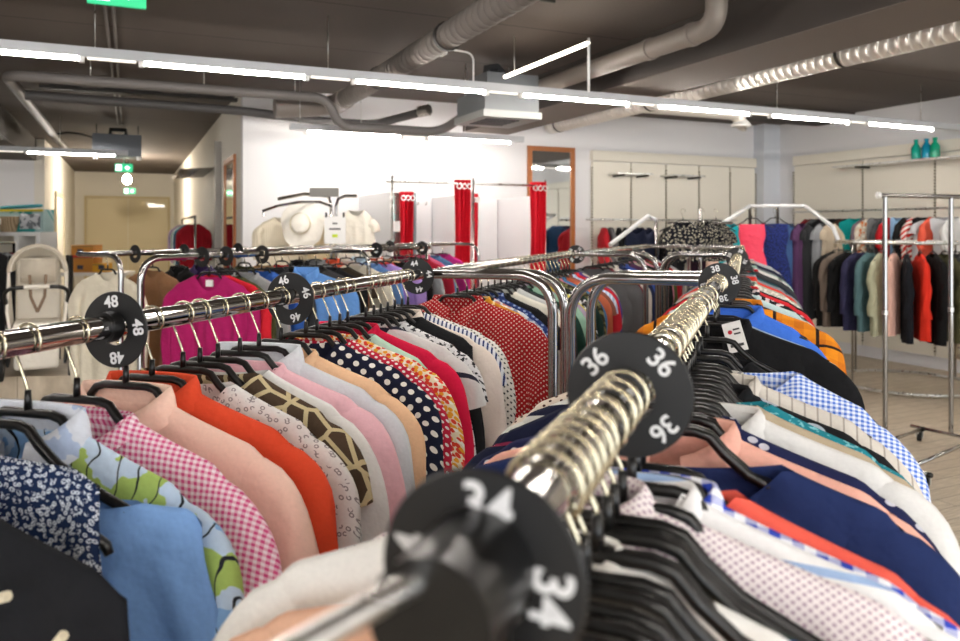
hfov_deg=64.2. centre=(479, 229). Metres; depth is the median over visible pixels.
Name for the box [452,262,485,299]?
clothes hanger
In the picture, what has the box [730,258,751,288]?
clothes hanger
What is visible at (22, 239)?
wall shelving
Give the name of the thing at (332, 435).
shirt
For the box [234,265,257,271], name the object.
jacket
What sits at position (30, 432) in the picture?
clothes hanger
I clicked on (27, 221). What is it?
picture
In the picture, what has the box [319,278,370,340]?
clothes hanger
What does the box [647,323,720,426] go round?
clothes hanger
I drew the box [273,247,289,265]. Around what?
clothes hanger
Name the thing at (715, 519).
shirt
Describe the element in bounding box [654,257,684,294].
blouse
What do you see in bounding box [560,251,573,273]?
clothes hanger
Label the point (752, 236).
dress
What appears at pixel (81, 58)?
socket
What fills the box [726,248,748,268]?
divider
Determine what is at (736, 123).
outlet
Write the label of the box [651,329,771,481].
clothes hanger
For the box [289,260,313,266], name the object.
blouse
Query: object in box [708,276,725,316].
clothes hanger
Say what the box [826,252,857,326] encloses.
coat
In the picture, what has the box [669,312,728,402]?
clothes hanger
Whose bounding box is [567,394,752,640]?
clothes hanger
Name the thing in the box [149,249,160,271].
clothes hanger
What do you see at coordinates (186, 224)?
sweater
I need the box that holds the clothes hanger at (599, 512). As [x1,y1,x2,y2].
[578,393,717,609]
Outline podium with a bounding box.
[0,357,72,402]
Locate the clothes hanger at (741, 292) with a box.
[728,262,754,298]
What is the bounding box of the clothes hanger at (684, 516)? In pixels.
[587,369,703,532]
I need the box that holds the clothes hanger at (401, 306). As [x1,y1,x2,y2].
[384,269,423,315]
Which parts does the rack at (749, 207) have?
sloping arm, post, post, sloping arm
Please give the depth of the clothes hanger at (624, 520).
0.52 m
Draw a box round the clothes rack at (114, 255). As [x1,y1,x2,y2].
[76,242,479,369]
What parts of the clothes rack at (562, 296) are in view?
frame, hanging rail, frame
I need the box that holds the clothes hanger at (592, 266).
[581,249,603,270]
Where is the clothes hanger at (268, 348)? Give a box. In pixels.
[228,290,289,356]
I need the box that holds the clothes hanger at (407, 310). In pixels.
[377,270,415,315]
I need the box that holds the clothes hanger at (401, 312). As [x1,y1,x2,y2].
[361,271,415,324]
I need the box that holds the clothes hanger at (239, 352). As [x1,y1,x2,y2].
[210,292,277,369]
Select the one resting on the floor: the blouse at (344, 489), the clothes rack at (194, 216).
the clothes rack at (194, 216)
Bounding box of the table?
[61,271,134,277]
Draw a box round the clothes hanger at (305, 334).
[283,284,335,347]
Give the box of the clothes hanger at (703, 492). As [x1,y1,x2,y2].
[611,458,708,499]
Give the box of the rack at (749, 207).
[722,204,839,240]
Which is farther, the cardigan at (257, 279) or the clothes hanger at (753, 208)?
the clothes hanger at (753, 208)
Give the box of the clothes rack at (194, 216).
[181,215,196,264]
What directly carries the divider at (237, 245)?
hanging from the clothes rack at (114, 255)
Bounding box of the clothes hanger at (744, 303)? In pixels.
[725,268,807,339]
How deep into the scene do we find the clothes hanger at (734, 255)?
3.19 m
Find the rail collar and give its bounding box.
[92,310,124,343]
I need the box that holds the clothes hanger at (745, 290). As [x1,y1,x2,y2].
[721,260,752,294]
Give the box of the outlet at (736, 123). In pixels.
[731,120,750,127]
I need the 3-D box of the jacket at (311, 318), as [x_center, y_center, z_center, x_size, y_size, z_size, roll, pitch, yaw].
[-1.103,0.513,4.143,0.551,0.619,0.080,0,0,27]
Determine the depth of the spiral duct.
6.15 m
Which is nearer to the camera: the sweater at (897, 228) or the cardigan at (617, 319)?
the cardigan at (617, 319)
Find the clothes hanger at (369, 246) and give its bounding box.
[363,246,377,264]
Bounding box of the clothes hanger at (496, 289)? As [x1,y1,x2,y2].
[476,260,506,295]
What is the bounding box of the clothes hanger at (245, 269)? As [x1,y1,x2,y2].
[235,250,255,275]
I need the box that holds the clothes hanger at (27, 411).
[0,322,68,425]
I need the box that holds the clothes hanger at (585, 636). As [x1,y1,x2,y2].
[514,436,624,640]
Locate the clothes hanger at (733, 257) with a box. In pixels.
[731,257,750,285]
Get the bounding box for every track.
[0,146,127,157]
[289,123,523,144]
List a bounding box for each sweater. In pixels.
[170,225,181,263]
[172,224,184,264]
[173,224,185,264]
[174,224,186,264]
[175,224,211,267]
[381,264,426,304]
[866,218,880,252]
[892,217,909,261]
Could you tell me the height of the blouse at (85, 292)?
0.606 m
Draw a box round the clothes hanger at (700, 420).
[642,325,724,437]
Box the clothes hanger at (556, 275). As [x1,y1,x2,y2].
[545,253,561,278]
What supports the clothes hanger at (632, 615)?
hanging from the clothes rack at (470, 577)
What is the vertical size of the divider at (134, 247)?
0.100 m
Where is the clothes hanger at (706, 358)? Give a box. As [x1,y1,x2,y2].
[681,294,741,371]
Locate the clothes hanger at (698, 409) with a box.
[643,320,723,418]
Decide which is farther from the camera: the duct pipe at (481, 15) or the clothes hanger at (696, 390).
the duct pipe at (481, 15)
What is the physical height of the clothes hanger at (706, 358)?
0.203 m
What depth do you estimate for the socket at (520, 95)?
5.96 m
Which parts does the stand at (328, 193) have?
curved arm, curved arm, cross plate, curved arm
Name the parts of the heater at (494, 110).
outlet frame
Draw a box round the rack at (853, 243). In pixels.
[834,240,959,397]
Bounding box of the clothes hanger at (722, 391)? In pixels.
[673,309,736,403]
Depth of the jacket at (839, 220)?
9.45 m
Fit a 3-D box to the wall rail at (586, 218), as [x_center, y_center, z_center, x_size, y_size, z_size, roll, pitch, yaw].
[2.338,-0.130,10.027,2.400,0.024,0.312,0,0,-25]
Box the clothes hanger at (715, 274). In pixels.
[707,274,740,317]
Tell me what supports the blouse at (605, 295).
hanging from the clothes hanger at (565, 274)
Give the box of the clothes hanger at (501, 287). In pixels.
[483,259,512,294]
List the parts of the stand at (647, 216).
post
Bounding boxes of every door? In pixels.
[54,191,64,307]
[84,196,169,278]
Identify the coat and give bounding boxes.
[812,251,844,325]
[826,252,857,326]
[911,253,932,341]
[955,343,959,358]
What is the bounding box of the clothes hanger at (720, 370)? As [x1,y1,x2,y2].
[682,300,738,383]
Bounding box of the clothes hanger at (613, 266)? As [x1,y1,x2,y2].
[596,248,614,267]
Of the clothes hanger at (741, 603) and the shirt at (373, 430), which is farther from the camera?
the shirt at (373, 430)
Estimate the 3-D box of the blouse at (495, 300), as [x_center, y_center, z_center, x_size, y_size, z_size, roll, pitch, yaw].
[-0.019,0.528,2.547,0.540,0.607,0.078,0,0,21]
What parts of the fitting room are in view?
panel, post, panel, panel, curtain rail, post, panel, panel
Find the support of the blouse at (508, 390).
hanging from the clothes hanger at (424, 308)
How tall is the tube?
0.600 m
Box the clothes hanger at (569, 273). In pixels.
[553,251,571,274]
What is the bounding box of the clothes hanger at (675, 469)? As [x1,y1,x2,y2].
[611,457,728,505]
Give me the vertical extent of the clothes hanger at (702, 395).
0.203 m
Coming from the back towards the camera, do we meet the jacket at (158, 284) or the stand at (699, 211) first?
the stand at (699, 211)
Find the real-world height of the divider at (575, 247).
0.100 m
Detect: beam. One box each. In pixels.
[0,104,35,160]
[698,99,854,125]
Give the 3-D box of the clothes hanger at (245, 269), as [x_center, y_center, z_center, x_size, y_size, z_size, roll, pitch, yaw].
[-1.204,0.206,3.941,0.400,0.203,0.011,0,0,25]
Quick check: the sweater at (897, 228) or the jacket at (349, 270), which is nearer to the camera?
the jacket at (349, 270)
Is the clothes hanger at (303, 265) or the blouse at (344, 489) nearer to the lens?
the blouse at (344, 489)
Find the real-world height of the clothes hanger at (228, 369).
0.203 m
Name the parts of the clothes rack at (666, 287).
frame, frame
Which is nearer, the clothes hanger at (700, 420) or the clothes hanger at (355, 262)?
the clothes hanger at (700, 420)
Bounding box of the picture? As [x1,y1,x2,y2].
[20,214,39,228]
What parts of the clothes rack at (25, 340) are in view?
hanging rail, frame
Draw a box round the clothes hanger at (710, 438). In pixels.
[648,330,769,488]
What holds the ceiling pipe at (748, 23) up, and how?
attached to the ceiling
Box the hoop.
[0,204,42,208]
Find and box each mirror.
[223,154,235,267]
[393,193,415,254]
[527,145,574,272]
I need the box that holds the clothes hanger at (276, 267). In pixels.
[269,249,284,270]
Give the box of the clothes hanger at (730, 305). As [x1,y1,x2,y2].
[711,287,807,340]
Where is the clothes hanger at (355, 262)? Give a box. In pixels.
[348,247,362,265]
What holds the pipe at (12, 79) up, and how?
hanging from the ceiling
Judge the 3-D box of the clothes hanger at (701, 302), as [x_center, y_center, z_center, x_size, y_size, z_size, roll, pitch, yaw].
[0.325,0.206,1.165,0.400,0.203,0.011,0,0,20]
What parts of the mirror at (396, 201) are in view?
glass, frame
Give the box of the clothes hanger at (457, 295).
[438,263,475,301]
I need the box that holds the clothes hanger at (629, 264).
[613,246,630,265]
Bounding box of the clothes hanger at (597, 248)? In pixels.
[588,248,609,269]
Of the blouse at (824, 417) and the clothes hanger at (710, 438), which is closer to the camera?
the clothes hanger at (710, 438)
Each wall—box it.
[0,160,33,208]
[34,139,74,289]
[75,171,173,285]
[174,97,240,268]
[241,93,752,268]
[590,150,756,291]
[780,96,959,372]
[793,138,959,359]
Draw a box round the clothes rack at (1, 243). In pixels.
[0,242,15,357]
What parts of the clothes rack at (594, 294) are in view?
frame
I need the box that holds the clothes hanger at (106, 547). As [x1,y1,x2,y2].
[99,533,113,556]
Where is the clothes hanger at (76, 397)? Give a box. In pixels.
[40,315,123,424]
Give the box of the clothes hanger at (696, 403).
[653,318,724,415]
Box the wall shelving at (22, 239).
[0,232,56,252]
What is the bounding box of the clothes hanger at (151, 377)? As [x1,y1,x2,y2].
[118,305,186,387]
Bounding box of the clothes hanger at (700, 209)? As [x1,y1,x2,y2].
[694,209,723,231]
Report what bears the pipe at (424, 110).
attached to the pipe at (12, 79)
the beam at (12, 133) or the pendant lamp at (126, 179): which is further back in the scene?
the pendant lamp at (126, 179)
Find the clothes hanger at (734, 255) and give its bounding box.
[734,255,752,283]
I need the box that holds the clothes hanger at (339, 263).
[331,247,348,267]
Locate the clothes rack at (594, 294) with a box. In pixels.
[586,252,738,345]
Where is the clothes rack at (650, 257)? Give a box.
[586,244,701,319]
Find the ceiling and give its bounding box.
[0,0,959,173]
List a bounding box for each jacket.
[0,253,15,330]
[128,270,179,367]
[165,266,194,281]
[222,275,275,338]
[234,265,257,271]
[264,267,316,326]
[318,267,367,312]
[319,321,473,466]
[341,267,377,307]
[564,288,597,338]
[566,288,603,337]
[636,262,673,306]
[691,261,705,270]
[757,267,784,281]
[805,219,816,224]
[818,251,849,326]
[834,218,845,226]
[839,252,864,330]
[854,252,875,331]
[866,253,881,336]
[869,218,881,254]
[888,253,901,335]
[900,254,914,343]
[925,253,947,346]
[939,253,959,343]
[954,254,959,261]
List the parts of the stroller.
seat, seat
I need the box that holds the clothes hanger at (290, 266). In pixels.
[283,249,295,267]
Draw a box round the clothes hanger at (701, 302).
[685,299,732,372]
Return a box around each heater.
[92,124,141,160]
[454,63,541,128]
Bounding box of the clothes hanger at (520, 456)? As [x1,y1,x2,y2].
[506,446,585,519]
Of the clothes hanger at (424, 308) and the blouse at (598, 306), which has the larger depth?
the blouse at (598, 306)
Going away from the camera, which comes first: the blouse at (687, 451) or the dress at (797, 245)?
the blouse at (687, 451)
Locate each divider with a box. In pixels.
[84,291,147,367]
[129,245,140,262]
[179,244,189,260]
[195,247,209,266]
[214,141,220,267]
[219,246,233,265]
[233,243,243,258]
[255,245,268,263]
[267,272,313,324]
[370,242,381,257]
[383,467,588,640]
[386,240,394,252]
[402,259,433,293]
[416,241,427,254]
[567,331,694,457]
[568,245,584,263]
[698,263,740,303]
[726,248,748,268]
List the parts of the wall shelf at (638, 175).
glass shelf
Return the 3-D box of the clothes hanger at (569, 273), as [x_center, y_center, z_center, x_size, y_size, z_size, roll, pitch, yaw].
[0.387,0.206,3.723,0.400,0.203,0.012,0,0,17]
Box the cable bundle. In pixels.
[57,132,91,137]
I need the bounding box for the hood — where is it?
[6,244,67,271]
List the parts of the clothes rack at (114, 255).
arm, hanging rail, frame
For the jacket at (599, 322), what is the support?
hanging from the clothes hanger
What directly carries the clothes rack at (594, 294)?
on the floor
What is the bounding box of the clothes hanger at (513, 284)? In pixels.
[497,258,522,289]
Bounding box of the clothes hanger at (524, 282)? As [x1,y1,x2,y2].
[508,256,533,287]
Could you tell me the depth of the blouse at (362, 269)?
4.68 m
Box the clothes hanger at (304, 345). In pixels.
[256,286,312,355]
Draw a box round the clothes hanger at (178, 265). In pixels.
[171,248,185,270]
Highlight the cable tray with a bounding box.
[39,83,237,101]
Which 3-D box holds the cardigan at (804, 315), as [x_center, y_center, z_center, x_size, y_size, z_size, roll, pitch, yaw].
[0.955,0.519,2.863,0.579,0.619,0.083,0,0,19]
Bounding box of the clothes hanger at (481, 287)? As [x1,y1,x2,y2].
[469,261,533,317]
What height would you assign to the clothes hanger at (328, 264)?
0.203 m
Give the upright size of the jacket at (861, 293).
0.766 m
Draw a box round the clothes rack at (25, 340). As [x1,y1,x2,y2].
[0,269,557,398]
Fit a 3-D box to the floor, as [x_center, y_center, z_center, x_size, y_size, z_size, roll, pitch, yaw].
[-2.905,1.650,8.074,15.440,0.100,27.100,0,0,-25]
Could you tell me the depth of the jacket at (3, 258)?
7.63 m
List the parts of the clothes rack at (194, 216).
hanging rail, post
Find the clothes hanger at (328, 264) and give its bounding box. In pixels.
[319,248,337,268]
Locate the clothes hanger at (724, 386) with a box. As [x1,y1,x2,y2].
[675,306,741,402]
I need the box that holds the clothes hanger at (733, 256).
[732,256,752,285]
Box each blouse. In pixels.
[0,399,244,635]
[67,379,319,572]
[68,272,148,383]
[106,370,338,553]
[160,275,260,364]
[200,382,360,548]
[203,274,271,338]
[252,217,306,265]
[277,338,443,478]
[286,338,451,470]
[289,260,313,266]
[295,334,464,468]
[302,348,425,485]
[319,269,360,312]
[338,210,379,260]
[340,264,393,307]
[348,256,365,262]
[369,308,506,447]
[372,473,931,640]
[378,321,487,455]
[413,254,444,266]
[418,295,547,419]
[424,259,454,293]
[431,313,515,427]
[475,416,940,553]
[482,292,547,337]
[484,417,934,549]
[494,298,547,339]
[500,292,559,394]
[529,288,585,354]
[556,278,606,334]
[561,275,616,315]
[566,277,612,333]
[587,268,642,292]
[625,264,654,291]
[647,261,677,303]
[647,317,864,409]
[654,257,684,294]
[666,288,807,321]
[667,295,812,325]
[675,284,800,308]
[676,274,802,309]
[677,262,686,270]
[730,373,923,495]
[752,326,806,347]
[753,268,788,286]
[800,219,810,223]
[854,218,868,252]
[901,217,927,235]
[909,217,957,260]
[939,216,959,253]
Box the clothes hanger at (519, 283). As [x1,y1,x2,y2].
[502,257,529,289]
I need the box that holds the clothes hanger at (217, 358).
[188,295,255,372]
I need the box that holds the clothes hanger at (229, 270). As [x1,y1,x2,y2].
[220,258,241,277]
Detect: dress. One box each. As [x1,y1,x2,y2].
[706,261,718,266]
[719,223,740,262]
[738,224,766,264]
[763,224,791,287]
[786,223,794,276]
[790,223,812,321]
[799,223,816,318]
[810,223,825,277]
[820,223,844,255]
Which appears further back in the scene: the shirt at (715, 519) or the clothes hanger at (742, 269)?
the clothes hanger at (742, 269)
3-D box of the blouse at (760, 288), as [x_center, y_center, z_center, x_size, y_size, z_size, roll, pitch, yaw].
[1.035,0.520,3.093,0.568,0.604,0.080,0,0,19]
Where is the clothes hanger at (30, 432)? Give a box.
[0,331,130,507]
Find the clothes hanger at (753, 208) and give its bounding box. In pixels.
[731,208,772,227]
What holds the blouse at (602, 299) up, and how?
hanging from the clothes hanger at (560, 274)
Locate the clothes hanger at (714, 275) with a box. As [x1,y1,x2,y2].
[707,275,733,317]
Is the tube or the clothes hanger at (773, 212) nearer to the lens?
the tube
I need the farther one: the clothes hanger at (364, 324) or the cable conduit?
the cable conduit
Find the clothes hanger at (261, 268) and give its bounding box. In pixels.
[254,250,271,272]
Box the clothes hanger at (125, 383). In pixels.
[86,340,162,397]
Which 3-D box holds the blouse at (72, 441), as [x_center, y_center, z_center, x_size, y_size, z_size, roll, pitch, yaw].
[-0.512,0.511,0.865,0.586,0.629,0.084,0,0,17]
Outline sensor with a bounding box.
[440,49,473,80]
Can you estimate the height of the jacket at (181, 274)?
0.619 m
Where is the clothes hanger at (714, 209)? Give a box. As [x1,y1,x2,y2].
[702,209,735,231]
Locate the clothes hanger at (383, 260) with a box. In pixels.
[379,246,391,263]
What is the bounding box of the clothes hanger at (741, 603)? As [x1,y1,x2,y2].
[564,383,805,640]
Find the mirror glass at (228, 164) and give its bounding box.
[225,161,232,267]
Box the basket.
[0,216,18,231]
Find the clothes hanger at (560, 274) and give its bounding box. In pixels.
[549,252,566,279]
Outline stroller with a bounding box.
[0,244,69,381]
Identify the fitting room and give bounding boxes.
[359,175,546,288]
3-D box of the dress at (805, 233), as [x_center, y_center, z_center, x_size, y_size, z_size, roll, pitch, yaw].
[3.503,0.430,8.069,0.459,1.004,0.139,0,0,-34]
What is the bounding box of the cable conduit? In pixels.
[103,0,555,124]
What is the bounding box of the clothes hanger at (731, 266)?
[731,266,752,304]
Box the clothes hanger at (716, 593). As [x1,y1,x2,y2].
[565,384,787,639]
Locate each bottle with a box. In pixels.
[911,140,920,158]
[921,138,929,157]
[930,137,939,157]
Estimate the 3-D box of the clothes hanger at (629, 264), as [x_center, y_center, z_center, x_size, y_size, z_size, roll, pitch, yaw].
[0.910,0.206,4.959,0.400,0.203,0.012,0,0,21]
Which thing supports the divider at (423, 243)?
hanging from the clothes rack at (361, 250)
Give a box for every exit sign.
[87,0,145,9]
[115,132,132,171]
[124,162,135,193]
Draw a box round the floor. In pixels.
[11,307,959,546]
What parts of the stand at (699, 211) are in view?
cross arm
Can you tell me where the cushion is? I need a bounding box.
[20,259,54,281]
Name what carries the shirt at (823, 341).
hanging from the clothes hanger at (731, 266)
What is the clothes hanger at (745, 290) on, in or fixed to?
hanging from the clothes rack at (594, 294)
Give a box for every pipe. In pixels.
[2,60,456,147]
[25,90,432,125]
[273,0,538,117]
[463,0,905,130]
[538,0,727,88]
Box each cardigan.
[189,265,219,275]
[213,267,237,275]
[231,272,290,338]
[253,265,272,270]
[307,259,330,266]
[341,260,359,264]
[388,256,408,262]
[465,404,569,466]
[547,272,621,332]
[618,264,654,321]
[663,286,814,326]
[684,277,796,299]
[751,405,915,490]
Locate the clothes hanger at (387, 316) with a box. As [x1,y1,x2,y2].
[351,273,400,327]
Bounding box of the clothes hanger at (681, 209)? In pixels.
[659,209,706,231]
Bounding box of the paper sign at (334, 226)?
[324,212,345,243]
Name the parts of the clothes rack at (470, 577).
arm, hanging rail, frame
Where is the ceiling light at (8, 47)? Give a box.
[0,4,959,131]
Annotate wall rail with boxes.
[586,218,736,220]
[791,206,959,212]
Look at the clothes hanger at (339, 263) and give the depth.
4.65 m
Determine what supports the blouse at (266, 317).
hanging from the clothes hanger at (218, 271)
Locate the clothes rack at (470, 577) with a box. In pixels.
[276,273,722,640]
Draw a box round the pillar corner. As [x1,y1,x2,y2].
[753,124,779,251]
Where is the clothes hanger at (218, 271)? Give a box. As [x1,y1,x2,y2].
[207,251,228,275]
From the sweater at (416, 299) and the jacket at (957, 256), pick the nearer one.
the sweater at (416, 299)
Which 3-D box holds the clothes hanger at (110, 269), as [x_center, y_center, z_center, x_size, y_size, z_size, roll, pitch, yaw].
[-1.956,0.206,4.020,0.400,0.203,0.011,0,0,28]
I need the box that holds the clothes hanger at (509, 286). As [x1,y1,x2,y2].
[489,258,516,291]
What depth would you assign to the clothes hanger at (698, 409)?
0.88 m
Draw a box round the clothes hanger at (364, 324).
[332,277,371,330]
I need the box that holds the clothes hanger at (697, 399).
[650,316,741,425]
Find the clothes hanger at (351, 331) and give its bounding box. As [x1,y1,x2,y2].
[308,280,357,339]
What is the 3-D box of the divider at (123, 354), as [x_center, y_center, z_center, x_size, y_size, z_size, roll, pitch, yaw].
[-0.477,0.130,0.999,0.100,0.100,0.004,0,0,15]
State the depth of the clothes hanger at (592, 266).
4.30 m
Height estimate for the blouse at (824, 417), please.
0.611 m
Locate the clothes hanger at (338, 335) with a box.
[288,281,347,345]
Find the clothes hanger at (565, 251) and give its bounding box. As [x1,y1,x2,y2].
[557,251,577,272]
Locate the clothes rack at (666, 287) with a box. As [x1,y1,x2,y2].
[664,245,738,312]
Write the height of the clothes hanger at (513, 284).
0.203 m
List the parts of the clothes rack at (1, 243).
hanging rail, post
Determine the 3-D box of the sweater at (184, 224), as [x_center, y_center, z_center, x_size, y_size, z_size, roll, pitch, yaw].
[-4.340,0.219,11.402,0.476,0.605,0.184,0,0,-25]
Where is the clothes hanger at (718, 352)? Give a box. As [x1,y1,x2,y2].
[686,292,743,369]
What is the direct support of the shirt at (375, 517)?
hanging from the clothes hanger at (217, 358)
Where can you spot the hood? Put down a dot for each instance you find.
(33, 257)
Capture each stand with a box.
[262,188,356,257]
[608,214,657,259]
[667,209,732,223]
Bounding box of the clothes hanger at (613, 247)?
[608,247,625,266]
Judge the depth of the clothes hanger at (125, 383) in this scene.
1.02 m
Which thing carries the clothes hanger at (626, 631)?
hanging from the clothes rack at (470, 577)
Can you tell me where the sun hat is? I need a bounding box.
[281,203,323,245]
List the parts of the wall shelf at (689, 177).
glass shelf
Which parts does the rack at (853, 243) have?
post, post, ring rail, post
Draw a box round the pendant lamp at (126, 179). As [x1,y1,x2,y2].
[122,175,131,183]
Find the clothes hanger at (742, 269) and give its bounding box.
[740,268,754,272]
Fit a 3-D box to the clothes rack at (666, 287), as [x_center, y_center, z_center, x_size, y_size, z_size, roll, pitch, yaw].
[1.618,0.855,4.726,0.870,1.490,1.910,0,0,19]
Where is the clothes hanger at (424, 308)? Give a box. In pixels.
[391,269,430,314]
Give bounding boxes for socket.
[79,56,84,62]
[139,61,143,67]
[518,93,523,98]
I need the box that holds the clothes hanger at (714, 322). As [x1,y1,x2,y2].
[702,277,729,325]
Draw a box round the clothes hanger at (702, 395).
[650,314,724,402]
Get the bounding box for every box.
[0,209,53,231]
[71,245,101,254]
[73,258,101,271]
[92,263,111,271]
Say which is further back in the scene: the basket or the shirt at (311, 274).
the basket
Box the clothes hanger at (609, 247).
[602,247,619,266]
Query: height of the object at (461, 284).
0.611 m
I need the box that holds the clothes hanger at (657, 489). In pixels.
[611,376,707,510]
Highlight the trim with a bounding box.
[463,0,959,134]
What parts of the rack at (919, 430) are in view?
knob, post, rail, post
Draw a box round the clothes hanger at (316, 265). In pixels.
[309,248,326,269]
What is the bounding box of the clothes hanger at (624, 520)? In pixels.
[564,376,823,640]
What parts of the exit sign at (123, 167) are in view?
white panel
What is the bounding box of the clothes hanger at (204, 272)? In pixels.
[196,251,221,279]
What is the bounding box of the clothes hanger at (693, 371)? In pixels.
[679,302,733,382]
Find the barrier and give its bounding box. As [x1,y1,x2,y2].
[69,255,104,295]
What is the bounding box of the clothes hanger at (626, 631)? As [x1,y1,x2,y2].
[517,427,662,640]
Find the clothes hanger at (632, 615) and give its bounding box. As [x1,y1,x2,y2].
[527,420,678,640]
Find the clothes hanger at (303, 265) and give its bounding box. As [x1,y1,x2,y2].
[296,248,310,266]
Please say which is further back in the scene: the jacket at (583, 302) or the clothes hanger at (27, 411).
the jacket at (583, 302)
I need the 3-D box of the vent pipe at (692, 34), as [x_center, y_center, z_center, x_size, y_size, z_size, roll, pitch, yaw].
[0.698,-1.351,6.523,0.156,0.298,3.918,0,0,-25]
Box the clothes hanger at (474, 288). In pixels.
[460,261,493,300]
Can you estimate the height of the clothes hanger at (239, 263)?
0.203 m
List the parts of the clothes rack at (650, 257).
hanging rail, frame, frame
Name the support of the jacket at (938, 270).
hanging from the clothes hanger
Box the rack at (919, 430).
[875,192,959,486]
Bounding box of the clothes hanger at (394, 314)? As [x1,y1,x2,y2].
[356,272,408,323]
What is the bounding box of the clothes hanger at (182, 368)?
[155,300,225,393]
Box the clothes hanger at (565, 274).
[550,252,568,276]
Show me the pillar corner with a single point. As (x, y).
(766, 137)
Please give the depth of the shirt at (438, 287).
5.22 m
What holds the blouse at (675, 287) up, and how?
hanging from the clothes hanger
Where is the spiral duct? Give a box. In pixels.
[544,21,959,133]
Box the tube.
[504,37,589,91]
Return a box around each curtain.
[399,191,414,256]
[454,179,472,288]
[474,194,480,287]
[530,182,547,271]
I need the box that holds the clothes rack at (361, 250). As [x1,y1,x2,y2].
[137,245,431,369]
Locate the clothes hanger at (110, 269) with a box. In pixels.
[98,250,116,274]
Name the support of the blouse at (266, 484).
hanging from the clothes hanger at (125, 383)
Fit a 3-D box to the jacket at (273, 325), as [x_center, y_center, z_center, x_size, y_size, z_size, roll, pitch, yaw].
[-1.254,0.530,3.841,0.577,0.605,0.084,0,0,25]
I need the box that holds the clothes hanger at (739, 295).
[729,263,751,298]
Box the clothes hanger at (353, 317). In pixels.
[343,274,392,328]
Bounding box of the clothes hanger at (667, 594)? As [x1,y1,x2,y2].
[560,405,718,640]
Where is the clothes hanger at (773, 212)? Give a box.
[761,212,794,226]
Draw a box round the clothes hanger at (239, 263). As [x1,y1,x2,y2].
[236,247,251,267]
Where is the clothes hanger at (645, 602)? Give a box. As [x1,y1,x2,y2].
[551,411,698,640]
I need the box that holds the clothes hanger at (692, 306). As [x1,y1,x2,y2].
[678,304,737,395]
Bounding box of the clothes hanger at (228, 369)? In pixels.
[170,298,244,388]
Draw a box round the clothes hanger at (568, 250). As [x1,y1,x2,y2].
[561,250,579,271]
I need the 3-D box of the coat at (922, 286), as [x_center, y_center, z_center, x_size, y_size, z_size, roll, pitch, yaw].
[4.178,0.626,7.264,0.118,0.812,0.527,0,0,16]
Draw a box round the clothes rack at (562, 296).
[436,251,647,393]
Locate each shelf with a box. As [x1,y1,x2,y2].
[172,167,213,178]
[608,172,653,177]
[660,174,704,179]
[832,155,959,168]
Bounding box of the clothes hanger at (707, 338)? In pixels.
[692,285,777,372]
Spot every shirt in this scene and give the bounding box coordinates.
[0,455,101,574]
[83,406,281,596]
[99,499,218,640]
[188,370,389,542]
[209,360,405,521]
[213,529,788,640]
[219,341,414,494]
[249,271,303,331]
[293,267,359,321]
[430,255,456,291]
[432,279,444,295]
[477,456,959,626]
[483,296,522,316]
[496,288,559,313]
[557,277,607,329]
[567,274,618,313]
[607,470,959,640]
[611,467,959,639]
[637,299,846,374]
[719,402,959,574]
[744,371,930,501]
[881,217,908,254]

